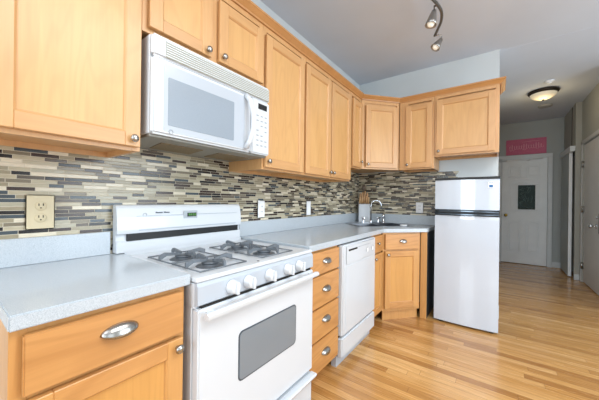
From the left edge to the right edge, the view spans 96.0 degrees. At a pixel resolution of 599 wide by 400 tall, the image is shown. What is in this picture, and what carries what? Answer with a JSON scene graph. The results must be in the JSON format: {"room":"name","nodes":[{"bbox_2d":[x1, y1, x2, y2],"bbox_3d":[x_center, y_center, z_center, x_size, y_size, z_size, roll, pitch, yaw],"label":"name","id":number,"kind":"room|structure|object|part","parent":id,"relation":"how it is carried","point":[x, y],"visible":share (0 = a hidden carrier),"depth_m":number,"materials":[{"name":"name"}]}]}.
{"room":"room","nodes":[
{"label":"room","id":0,"kind":"room"},
{"bbox_2d":[251,0,359,89],"bbox_3d":[-1.122,-0.205,1.123,0.100,2.755,6.570,1,0,36],"label":"wall","id":1,"kind":"structure","parent":0,"point":[258,3],"depth_m":2.56,"materials":[{"name":"white paint"}]},
{"bbox_2d":[0,0,141,157],"bbox_3d":[-0.981,-0.668,0.899,0.366,0.928,0.738,1,0,36],"label":"upper cabinet","id":2,"kind":"object","parent":1,"relation":"attached to","point":[70,70],"visible":1,"depth_m":0.94,"materials":[{"name":"brown wood"}]},
{"bbox_3d":[-0.654,-0.245,1.069,0.030,0.031,0.031,1,0,36],"label":"knob","id":3,"kind":"part","parent":2,"relation":"part of","materials":[{"name":"silver metal"}]},
{"bbox_2d":[0,145,358,253],"bbox_3d":[-0.226,-0.047,2.258,0.006,0.660,3.462,1,0,36],"label":"tile backsplash","id":4,"kind":"structure","parent":1,"relation":"attached to","point":[85,189],"depth_m":1.39,"materials":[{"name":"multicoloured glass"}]},
{"bbox_2d":[25,195,54,229],"bbox_3d":[-1.056,0.049,1.100,0.010,0.140,0.088,1,0,36],"label":"wall outlet","id":5,"kind":"object","parent":4,"relation":"attached to","point":[39,209],"visible":1,"depth_m":1.10,"materials":[{"name":"beige plastic"}]},
{"bbox_2d":[35,202,46,210],"bbox_3d":[-1.053,0.025,1.098,0.003,0.036,0.036,1,0,36],"label":"socket","id":6,"kind":"object","parent":5,"relation":"attached to","point":[39,206],"depth_m":1.10,"materials":[{"name":"beige plastic"}]},
{"bbox_2d":[35,214,46,221],"bbox_3d":[-1.054,0.073,1.098,0.003,0.036,0.036,1,0,36],"label":"socket","id":7,"kind":"object","parent":5,"relation":"attached to","point":[38,217],"depth_m":1.10,"materials":[{"name":"beige plastic"}]},
{"bbox_2d":[258,200,264,217],"bbox_3d":[-0.302,0.071,2.130,0.010,0.135,0.078,1,0,36],"label":"wall outlet","id":8,"kind":"object","parent":4,"relation":"attached to","point":[261,204],"visible":1,"depth_m":2.13,"materials":[{"name":"white plastic"}]},
{"bbox_2d":[306,201,310,214],"bbox_3d":[0.090,0.079,2.666,0.010,0.140,0.074,1,0,36],"label":"light switch","id":9,"kind":"object","parent":4,"relation":"attached to","point":[308,203],"visible":1,"depth_m":2.66,"materials":[{"name":"white plastic"}]},
{"bbox_2d":[142,0,263,85],"bbox_3d":[-0.548,-0.916,1.486,0.366,0.421,0.713,1,0,36],"label":"upper cabinet","id":10,"kind":"object","parent":1,"relation":"attached to","point":[221,32],"visible":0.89,"depth_m":1.40,"materials":[{"name":"brown wood"}]},
{"bbox_3d":[-0.540,-0.888,1.253,0.020,0.325,0.303,1,0,36],"label":"door","id":11,"kind":"part","parent":10,"relation":"part of","materials":[{"name":"brown wood"}]},
{"bbox_2d":[140,33,268,161],"bbox_3d":[-0.520,-0.475,1.473,0.433,0.427,0.702,1,0,36],"label":"microwave oven","id":12,"kind":"object","parent":10,"relation":"attached to","point":[193,105],"visible":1,"depth_m":1.29,"materials":[{"name":"white plastic"}]},
{"bbox_3d":[-0.448,-0.433,1.326,0.028,0.320,0.550,1,0,36],"label":"door","id":13,"kind":"part","parent":12,"relation":"part of","materials":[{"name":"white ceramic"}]},
{"bbox_3d":[-0.401,-0.641,1.388,0.028,0.092,0.702,1,0,36],"label":"vent panel","id":14,"kind":"part","parent":12,"relation":"part of","materials":[{"name":"white plastic"}]},
{"bbox_3d":[-0.277,-0.436,1.495,0.070,0.310,0.033,1,0,16],"label":"handle","id":15,"kind":"part","parent":12,"relation":"part of","materials":[{"name":"white plastic"}]},
{"bbox_3d":[-0.240,-0.431,1.611,0.028,0.320,0.149,1,0,36],"label":"control panel","id":16,"kind":"part","parent":12,"relation":"part of","materials":[{"name":"white plastic"}]},
{"bbox_3d":[-0.448,-0.750,1.342,0.030,0.031,0.031,1,0,36],"label":"knob","id":17,"kind":"part","parent":10,"relation":"part of","materials":[{"name":"silver metal"}]},
{"bbox_3d":[-0.326,-0.885,1.546,0.020,0.325,0.328,1,0,36],"label":"door","id":18,"kind":"part","parent":10,"relation":"part of","materials":[{"name":"brown wood"}]},
{"bbox_2d":[229,25,304,176],"bbox_3d":[-0.210,-0.658,1.953,0.366,0.928,0.440,1,0,36],"label":"upper cabinet","id":19,"kind":"object","parent":1,"relation":"attached to","point":[284,66],"visible":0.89,"depth_m":1.85,"materials":[{"name":"brown wood"}]},
{"bbox_3d":[-0.093,-0.626,1.868,0.020,0.838,0.414,1,0,36],"label":"door","id":20,"kind":"part","parent":19,"relation":"part of","materials":[{"name":"brown wood"}]},
{"bbox_2d":[272,56,351,181],"bbox_3d":[0.161,-0.654,2.460,0.366,0.928,0.812,1,0,36],"label":"upper cabinet","id":21,"kind":"object","parent":1,"relation":"attached to","point":[328,103],"visible":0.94,"depth_m":2.32,"materials":[{"name":"brown wood"}]},
{"bbox_3d":[0.158,-0.623,2.211,0.020,0.838,0.380,1,0,36],"label":"door","id":22,"kind":"part","parent":21,"relation":"part of","materials":[{"name":"brown wood"}]},
{"bbox_3d":[0.393,-0.620,2.532,0.020,0.838,0.382,1,0,36],"label":"door","id":23,"kind":"part","parent":21,"relation":"part of","materials":[{"name":"brown wood"}]},
{"bbox_2d":[350,91,362,169],"bbox_3d":[0.483,-0.723,2.899,0.366,0.781,0.268,1,0,36],"label":"upper cabinet","id":24,"kind":"object","parent":1,"relation":"attached to","point":[357,106],"visible":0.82,"depth_m":2.81,"materials":[{"name":"brown wood"}]},
{"bbox_2d":[232,0,505,102],"bbox_3d":[0.235,-1.120,2.001,3.874,0.046,1.084,1,0,-34],"label":"crown molding","id":25,"kind":"structure","parent":1,"relation":"attached to","point":[248,6],"depth_m":2.37,"materials":[{"name":"brown wood"}]},
{"bbox_2d":[351,99,399,172],"bbox_3d":[0.862,-0.724,3.204,0.617,0.771,0.657,1,0,36],"label":"upper cabinet","id":26,"kind":"object","parent":1,"relation":"attached to","point":[381,120],"visible":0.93,"depth_m":2.97,"materials":[{"name":"brown wood"}]},
{"bbox_3d":[0.906,-0.693,2.973,0.380,0.679,0.020,1,0,-12],"label":"door","id":27,"kind":"part","parent":26,"relation":"part of","materials":[{"name":"brown wood"}]},
{"bbox_2d":[358,49,499,301],"bbox_3d":[1.452,-0.173,3.260,1.530,2.755,0.120,1,0,36],"label":"wall","id":28,"kind":"structure","parent":0,"point":[485,66],"depth_m":3.01,"materials":[{"name":"white paint"}]},
{"bbox_2d":[358,171,458,215],"bbox_3d":[1.282,-0.073,3.304,1.191,0.550,0.006,1,0,36],"label":"tile backsplash","id":29,"kind":"structure","parent":28,"relation":"attached to","point":[398,192],"depth_m":3.31,"materials":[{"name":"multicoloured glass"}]},
{"bbox_2d":[416,202,422,212],"bbox_3d":[1.417,0.091,3.183,0.082,0.125,0.010,1,0,36],"label":"wall outlet","id":30,"kind":"object","parent":29,"relation":"attached to","point":[419,205],"visible":1,"depth_m":3.18,"materials":[{"name":"white plastic"}]},
{"bbox_2d":[399,97,438,172],"bbox_3d":[1.346,-0.718,3.032,0.353,0.771,0.366,1,0,36],"label":"upper cabinet","id":31,"kind":"object","parent":28,"relation":"attached to","point":[417,117],"visible":0.95,"depth_m":2.91,"materials":[{"name":"brown wood"}]},
{"bbox_3d":[1.281,-0.688,2.900,0.265,0.680,0.020,1,0,36],"label":"door","id":32,"kind":"part","parent":31,"relation":"part of","materials":[{"name":"brown wood"}]},
{"bbox_2d":[434,84,499,160],"bbox_3d":[1.712,-0.773,2.765,0.545,0.651,0.366,1,0,36],"label":"upper cabinet","id":33,"kind":"object","parent":28,"relation":"attached to","point":[467,122],"visible":1,"depth_m":2.64,"materials":[{"name":"brown wood"}]},
{"bbox_2d":[501,26,597,50],"bbox_3d":[2.909,-1.532,2.180,2.070,0.002,0.008,1,0,36],"label":"trim","id":34,"kind":"structure","parent":28,"relation":"attached to","point":[595,26],"depth_m":2.56,"materials":[{"name":"paint"}]},
{"bbox_2d":[260,0,598,124],"bbox_3d":[1.750,-1.572,1.129,4.700,0.050,9.950,1,0,36],"label":"ceiling","id":35,"kind":"structure","parent":0,"point":[369,41],"depth_m":2.59,"materials":[{"name":"paint"}]},
{"bbox_2d":[425,0,442,51],"bbox_3d":[0.917,-1.416,1.906,0.136,0.280,1.086,1,0,33],"label":"track light","id":36,"kind":"object","parent":35,"relation":"hanging from","point":[431,21],"visible":1,"depth_m":2.01,"materials":[{"name":"silver metal"}]},
{"bbox_3d":[0.965,-1.336,1.983,0.079,0.121,0.079,1,0,36],"label":"lamp shade","id":37,"kind":"part","parent":36,"relation":"part of","materials":[{"name":"metal"}]},
{"bbox_3d":[0.968,-1.314,1.984,0.053,0.076,0.053,1,0,36],"label":"bulb","id":38,"kind":"part","parent":36,"relation":"part of","materials":[{"name":"white glass"}]},
{"bbox_3d":[1.184,-1.347,2.332,0.092,0.107,0.083,1,0,36],"label":"lamp shade","id":39,"kind":"part","parent":36,"relation":"part of","materials":[{"name":"metal"}]},
{"bbox_3d":[0.911,-1.433,1.893,0.133,0.021,1.057,1,0,33],"label":"rail","id":40,"kind":"part","parent":36,"relation":"part of","materials":[{"name":"silver metal"}]},
{"bbox_2d":[527,86,559,100],"bbox_3d":[3.417,-1.459,3.780,0.344,0.133,0.344,1,0,36],"label":"flush ceiling light","id":41,"kind":"object","parent":35,"relation":"attached to","point":[541,94],"visible":1,"depth_m":3.70,"materials":[{"name":"beige glass"}]},
{"bbox_3d":[3.416,-1.447,3.780,0.296,0.078,0.296,1,0,36],"label":"lamp shade","id":42,"kind":"part","parent":41,"relation":"part of","materials":[{"name":"beige glass"}]},
{"bbox_2d":[538,103,552,107],"bbox_3d":[3.941,-1.505,4.326,0.180,0.027,0.180,1,0,36],"label":"smoke detector","id":43,"kind":"object","parent":35,"relation":"attached to","point":[547,105],"visible":1,"depth_m":4.29,"materials":[{"name":"grey plastic"}]},
{"bbox_2d":[544,79,554,83],"bbox_3d":[3.209,-1.512,3.462,0.104,0.031,0.104,1,0,36],"label":"sprinkler","id":44,"kind":"object","parent":35,"relation":"attached to","point":[550,80],"visible":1,"depth_m":3.44,"materials":[{"name":"white plastic"}]},
{"bbox_2d":[311,261,598,399],"bbox_3d":[1.715,1.233,1.129,4.700,0.050,9.950,1,0,36],"label":"floor","id":45,"kind":"structure","parent":0,"point":[545,346],"depth_m":2.10,"materials":[{"name":"brown wood"}]},
{"bbox_2d":[0,286,184,399],"bbox_3d":[-0.762,0.740,0.953,0.626,0.874,0.434,1,0,36],"label":"base cabinet","id":46,"kind":"object","parent":45,"relation":"on","point":[132,349],"visible":0.96,"depth_m":0.76,"materials":[{"name":"brown wood"}]},
{"bbox_2d":[0,231,189,332],"bbox_3d":[-0.776,0.227,0.974,0.627,0.146,0.450,1,0,36],"label":"countertop","id":47,"kind":"structure","parent":46,"relation":"on","point":[44,279],"depth_m":0.92,"materials":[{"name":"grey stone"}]},
{"bbox_3d":[-0.538,0.772,0.793,0.020,0.585,0.398,1,0,36],"label":"door","id":48,"kind":"part","parent":46,"relation":"part of","materials":[{"name":"brown wood"}]},
{"bbox_3d":[-0.515,0.376,0.782,0.026,0.042,0.112,1,0,36],"label":"cup pull","id":49,"kind":"part","parent":46,"relation":"part of","materials":[{"name":"silver metal"}]},
{"bbox_3d":[-0.411,0.509,0.923,0.030,0.031,0.031,1,0,36],"label":"knob","id":50,"kind":"part","parent":46,"relation":"part of","materials":[{"name":"silver metal"}]},
{"bbox_2d":[113,204,318,399],"bbox_3d":[-0.400,0.605,1.416,0.705,1.152,0.777,1,0,36],"label":"gas range","id":51,"kind":"object","parent":45,"relation":"on","point":[247,320],"visible":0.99,"depth_m":1.27,"materials":[{"name":"white metal"}]},
{"bbox_3d":[-0.566,0.275,1.315,0.124,0.023,0.124,1,0,36],"label":"burner","id":52,"kind":"part","parent":51,"relation":"part of","materials":[{"name":"grey metal"}]},
{"bbox_3d":[-0.393,0.277,1.188,0.124,0.023,0.124,1,0,36],"label":"burner","id":53,"kind":"part","parent":51,"relation":"part of","materials":[{"name":"grey metal"}]},
{"bbox_2d":[131,240,311,282],"bbox_3d":[-0.390,0.288,1.434,0.604,0.018,0.741,1,0,36],"label":"cooktop","id":54,"kind":"object","parent":51,"relation":"in","point":[242,262],"depth_m":1.30,"materials":[{"name":"white metal"}]},
{"bbox_3d":[-0.252,0.345,1.062,0.044,0.056,0.056,1,0,36],"label":"knob","id":55,"kind":"part","parent":51,"relation":"part of","materials":[{"name":"white plastic"}]},
{"bbox_3d":[-0.365,0.277,1.589,0.124,0.023,0.124,1,0,36],"label":"burner","id":56,"kind":"part","parent":51,"relation":"part of","materials":[{"name":"grey metal"}]},
{"bbox_3d":[-0.200,0.346,1.133,0.044,0.056,0.056,1,0,36],"label":"knob","id":57,"kind":"part","parent":51,"relation":"part of","materials":[{"name":"white plastic"}]},
{"bbox_3d":[-0.158,0.678,1.260,0.040,0.568,0.737,1,0,36],"label":"oven door","id":58,"kind":"part","parent":51,"relation":"part of","materials":[{"name":"white metal"}]},
{"bbox_3d":[-0.149,0.343,1.257,0.022,0.083,0.739,1,0,36],"label":"control panel","id":59,"kind":"part","parent":51,"relation":"part of","materials":[{"name":"white metal"}]},
{"bbox_3d":[-0.121,0.414,1.238,0.048,0.026,0.721,1,0,36],"label":"oven handle","id":60,"kind":"part","parent":51,"relation":"part of","materials":[{"name":"white metal"}]},
{"bbox_3d":[-0.192,0.279,1.462,0.124,0.023,0.124,1,0,36],"label":"burner","id":61,"kind":"part","parent":51,"relation":"part of","materials":[{"name":"grey metal"}]},
{"bbox_3d":[-0.123,0.347,1.238,0.044,0.056,0.056,1,0,36],"label":"knob","id":62,"kind":"part","parent":51,"relation":"part of","materials":[{"name":"white plastic"}]},
{"bbox_3d":[-0.043,0.348,1.346,0.044,0.056,0.056,1,0,36],"label":"knob","id":63,"kind":"part","parent":51,"relation":"part of","materials":[{"name":"white plastic"}]},
{"bbox_3d":[-0.149,1.063,1.250,0.074,0.173,0.737,1,0,36],"label":"storage drawer","id":64,"kind":"part","parent":51,"relation":"part of","materials":[{"name":"white metal"}]},
{"bbox_3d":[0.013,0.348,1.423,0.044,0.056,0.056,1,0,36],"label":"knob","id":65,"kind":"part","parent":51,"relation":"part of","materials":[{"name":"white plastic"}]},
{"bbox_2d":[309,245,338,373],"bbox_3d":[-0.064,0.749,1.909,0.622,0.874,0.382,1,0,36],"label":"base cabinet","id":66,"kind":"object","parent":45,"relation":"on","point":[325,301],"visible":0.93,"depth_m":1.73,"materials":[{"name":"brown wood"}]},
{"bbox_3d":[0.157,0.981,1.746,0.020,0.194,0.358,1,0,36],"label":"drawer","id":67,"kind":"part","parent":66,"relation":"part of","materials":[{"name":"brown wood"}]},
{"bbox_3d":[0.164,0.396,1.746,0.020,0.140,0.358,1,0,36],"label":"drawer","id":68,"kind":"part","parent":66,"relation":"part of","materials":[{"name":"brown wood"}]},
{"bbox_3d":[0.159,0.777,1.746,0.020,0.192,0.358,1,0,36],"label":"drawer","id":69,"kind":"part","parent":66,"relation":"part of","materials":[{"name":"brown wood"}]},
{"bbox_3d":[0.162,0.574,1.746,0.020,0.193,0.358,1,0,36],"label":"drawer","id":70,"kind":"part","parent":66,"relation":"part of","materials":[{"name":"brown wood"}]},
{"bbox_3d":[0.177,0.971,1.737,0.026,0.042,0.112,1,0,36],"label":"cup pull","id":71,"kind":"part","parent":66,"relation":"part of","materials":[{"name":"silver metal"}]},
{"bbox_3d":[0.179,0.760,1.737,0.026,0.042,0.112,1,0,36],"label":"cup pull","id":72,"kind":"part","parent":66,"relation":"part of","materials":[{"name":"silver metal"}]},
{"bbox_3d":[0.182,0.567,1.737,0.026,0.042,0.112,1,0,36],"label":"cup pull","id":73,"kind":"part","parent":66,"relation":"part of","materials":[{"name":"silver metal"}]},
{"bbox_3d":[0.184,0.388,1.737,0.026,0.042,0.112,1,0,36],"label":"cup pull","id":74,"kind":"part","parent":66,"relation":"part of","materials":[{"name":"silver metal"}]},
{"bbox_2d":[331,237,374,366],"bbox_3d":[0.246,0.755,2.316,0.608,0.868,0.622,1,0,36],"label":"dishwasher","id":75,"kind":"object","parent":45,"relation":"on","point":[356,267],"visible":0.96,"depth_m":2.06,"materials":[{"name":"white metal"}]},
{"bbox_3d":[0.465,1.049,2.153,0.040,0.137,0.622,1,0,36],"label":"access panel","id":76,"kind":"part","parent":75,"relation":"part of","materials":[{"name":"white metal"}]},
{"bbox_3d":[0.466,0.646,2.155,0.050,0.643,0.622,1,0,36],"label":"door","id":77,"kind":"part","parent":75,"relation":"part of","materials":[{"name":"white metal"}]},
{"bbox_3d":[0.492,0.715,2.148,0.004,0.475,0.550,1,0,36],"label":"panel","id":78,"kind":"part","parent":75,"relation":"part of","materials":[{"name":"white metal"}]},
{"bbox_3d":[0.496,0.399,2.148,0.005,0.130,0.550,1,0,36],"label":"control panel","id":79,"kind":"part","parent":75,"relation":"part of","materials":[{"name":"white plastic"}]},
{"bbox_2d":[370,234,382,316],"bbox_3d":[0.505,0.756,2.694,0.626,0.874,0.278,1,0,36],"label":"base cabinet","id":80,"kind":"object","parent":45,"relation":"on","point":[379,237],"visible":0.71,"depth_m":2.55,"materials":[{"name":"brown wood"}]},
{"bbox_3d":[0.728,0.788,2.533,0.020,0.565,0.244,1,0,36],"label":"door","id":81,"kind":"part","parent":80,"relation":"part of","materials":[{"name":"brown wood"}]},
{"bbox_3d":[0.733,0.413,2.533,0.020,0.155,0.244,1,0,36],"label":"drawer","id":82,"kind":"part","parent":80,"relation":"part of","materials":[{"name":"brown wood"}]},
{"bbox_2d":[381,232,419,319],"bbox_3d":[0.978,0.761,2.866,0.418,0.874,0.450,1,0,-13],"label":"base cabinet","id":83,"kind":"object","parent":45,"relation":"on","point":[401,251],"visible":0.98,"depth_m":2.68,"materials":[{"name":"brown wood"}]},
{"bbox_2d":[239,213,434,251],"bbox_3d":[0.560,0.243,2.521,0.957,0.146,2.105,1,0,36],"label":"countertop","id":84,"kind":"structure","parent":83,"relation":"on","point":[315,233],"depth_m":2.35,"materials":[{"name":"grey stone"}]},
{"bbox_2d":[358,202,369,221],"bbox_3d":[0.831,0.152,3.483,0.136,0.259,0.090,1,0,5],"label":"knife block","id":85,"kind":"object","parent":84,"relation":"on","point":[363,209],"visible":0.76,"depth_m":3.44,"materials":[{"name":"white ceramic"}]},
{"bbox_2d":[361,200,381,222],"bbox_3d":[0.882,0.140,3.284,0.260,0.284,0.106,1,0,-13],"label":"kitchen faucet","id":86,"kind":"object","parent":84,"relation":"on","point":[363,221],"visible":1,"depth_m":3.30,"materials":[{"name":"silver metal"}]},
{"bbox_3d":[0.928,0.138,3.288,0.149,0.279,0.039,1,0,21],"label":"spout","id":87,"kind":"part","parent":86,"relation":"part of","materials":[{"name":"silver metal"}]},
{"bbox_2d":[345,223,409,233],"bbox_3d":[0.892,0.366,3.071,0.630,0.172,0.410,1,0,-13],"label":"sink","id":88,"kind":"object","parent":84,"relation":"in","point":[354,224],"visible":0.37,"depth_m":3.19,"materials":[{"name":"silver metal"}]},
{"bbox_3d":[1.014,0.786,2.682,0.370,0.565,0.020,1,0,-13],"label":"door","id":89,"kind":"part","parent":83,"relation":"part of","materials":[{"name":"brown wood"}]},
{"bbox_3d":[1.018,0.413,2.682,0.370,0.148,0.020,1,0,-13],"label":"drawer","id":90,"kind":"part","parent":83,"relation":"part of","materials":[{"name":"brown wood"}]},
{"bbox_2d":[420,229,434,318],"bbox_3d":[1.392,0.766,2.920,0.060,0.875,0.467,1,0,36],"label":"end panel","id":91,"kind":"object","parent":45,"relation":"on","point":[427,252],"visible":0.91,"depth_m":2.75,"materials":[{"name":"brown wood"}]},
{"bbox_2d":[434,176,499,333],"bbox_3d":[1.679,0.497,2.708,0.524,1.420,0.463,1,0,36],"label":"refrigerator","id":92,"kind":"object","parent":45,"relation":"on","point":[467,209],"visible":1,"depth_m":2.53,"materials":[{"name":"metal"}]},
{"bbox_3d":[1.557,0.109,2.534,0.512,0.024,0.032,1,0,36],"label":"handle","id":93,"kind":"part","parent":92,"relation":"part of","materials":[{"name":"silver metal"}]},
{"bbox_3d":[1.556,0.135,2.534,0.512,0.024,0.032,1,0,36],"label":"handle","id":94,"kind":"part","parent":92,"relation":"part of","materials":[{"name":"silver metal"}]},
{"bbox_3d":[1.693,-0.202,2.716,0.524,0.021,0.445,1,0,36],"label":"trim","id":95,"kind":"part","parent":92,"relation":"part of","materials":[{"name":"black plastic"}]},
{"bbox_3d":[1.581,-0.050,2.564,0.520,0.284,0.058,1,0,36],"label":"freezer door","id":96,"kind":"part","parent":92,"relation":"part of","materials":[{"name":"metal"}]},
{"bbox_2d":[500,158,542,161],"bbox_3d":[4.270,-0.768,5.212,0.640,0.040,0.040,1,0,36],"label":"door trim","id":97,"kind":"structure","parent":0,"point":[535,158],"depth_m":5.19,"materials":[{"name":"white wood"}]},
{"bbox_2d":[499,117,564,265],"bbox_3d":[4.532,-0.135,5.183,1.370,2.755,0.100,1,0,36],"label":"wall","id":98,"kind":"structure","parent":0,"point":[553,129],"depth_m":5.00,"materials":[{"name":"paint"}]},
{"bbox_2d":[501,157,547,265],"bbox_3d":[4.316,0.215,5.194,0.675,2.030,0.112,1,0,36],"label":"door","id":99,"kind":"structure","parent":98,"relation":"in","point":[523,231],"depth_m":5.21,"materials":[{"name":"white paint"}]},
{"bbox_2d":[518,185,534,209],"bbox_3d":[4.353,-0.052,5.172,0.255,0.465,0.015,1,0,36],"label":"chalkboard","id":100,"kind":"object","parent":99,"relation":"attached to","point":[526,193],"visible":1,"depth_m":5.17,"materials":[{"name":"black"}]},
{"bbox_2d":[498,153,552,267],"bbox_3d":[4.337,0.183,5.222,0.815,2.115,0.062,1,0,36],"label":"trim","id":101,"kind":"structure","parent":98,"relation":"attached to","point":[542,155],"depth_m":4.99,"materials":[{"name":"paint"}]},
{"bbox_2d":[506,137,546,155],"bbox_3d":[4.380,-1.034,5.223,0.600,0.300,0.020,1,0,36],"label":"sign","id":102,"kind":"object","parent":98,"relation":"attached to","point":[531,145],"visible":1,"depth_m":5.21,"materials":[{"name":"fabric"}]},
{"bbox_2d":[552,262,560,267],"bbox_3d":[4.729,1.195,4.955,0.155,0.100,0.015,1,0,36],"label":"baseboard","id":103,"kind":"structure","parent":98,"relation":"attached to","point":[554,264],"depth_m":4.95,"materials":[{"name":"paint"}]},
{"bbox_2d":[564,83,598,281],"bbox_3d":[4.366,-0.137,3.712,0.700,2.755,2.470,1,0,36],"label":"wall","id":104,"kind":"structure","parent":0,"point":[584,121],"depth_m":4.17,"materials":[{"name":"beige paint"}]},
{"bbox_2d":[560,153,572,275],"bbox_3d":[4.543,0.235,4.596,0.039,1.985,0.628,1,0,36],"label":"door","id":105,"kind":"structure","parent":104,"relation":"in","point":[566,187],"depth_m":4.47,"materials":[{"name":"paint"}]},
{"bbox_2d":[560,146,575,157],"bbox_3d":[4.496,-0.800,4.527,0.063,0.085,0.810,1,0,36],"label":"trim","id":106,"kind":"structure","parent":104,"relation":"attached to","point":[571,149],"depth_m":4.32,"materials":[{"name":"paint"}]},
{"bbox_2d":[574,274,578,279],"bbox_3d":[4.293,1.195,4.171,0.070,0.090,0.015,1,0,36],"label":"baseboard","id":107,"kind":"structure","parent":104,"relation":"attached to","point":[576,276],"depth_m":4.17,"materials":[{"name":"paint"}]},
{"bbox_2d":[579,129,598,281],"bbox_3d":[3.899,0.167,3.567,0.015,2.135,1.410,1,0,36],"label":"trim","id":108,"kind":"structure","parent":104,"relation":"attached to","point":[595,133],"depth_m":4.10,"materials":[{"name":"grey paint"}]},
{"bbox_2d":[580,136,598,294],"bbox_3d":[3.905,0.194,3.573,0.117,2.058,1.307,1,0,36],"label":"door","id":109,"kind":"structure","parent":104,"relation":"in","point":[590,264],"depth_m":3.74,"materials":[{"name":"grey paint"}]},
{"bbox_3d":[3.867,0.345,3.558,0.075,0.068,0.068,1,0,36],"label":"knob","id":110,"kind":"part","parent":109,"relation":"part of","materials":[{"name":"silver metal"}]}
]}

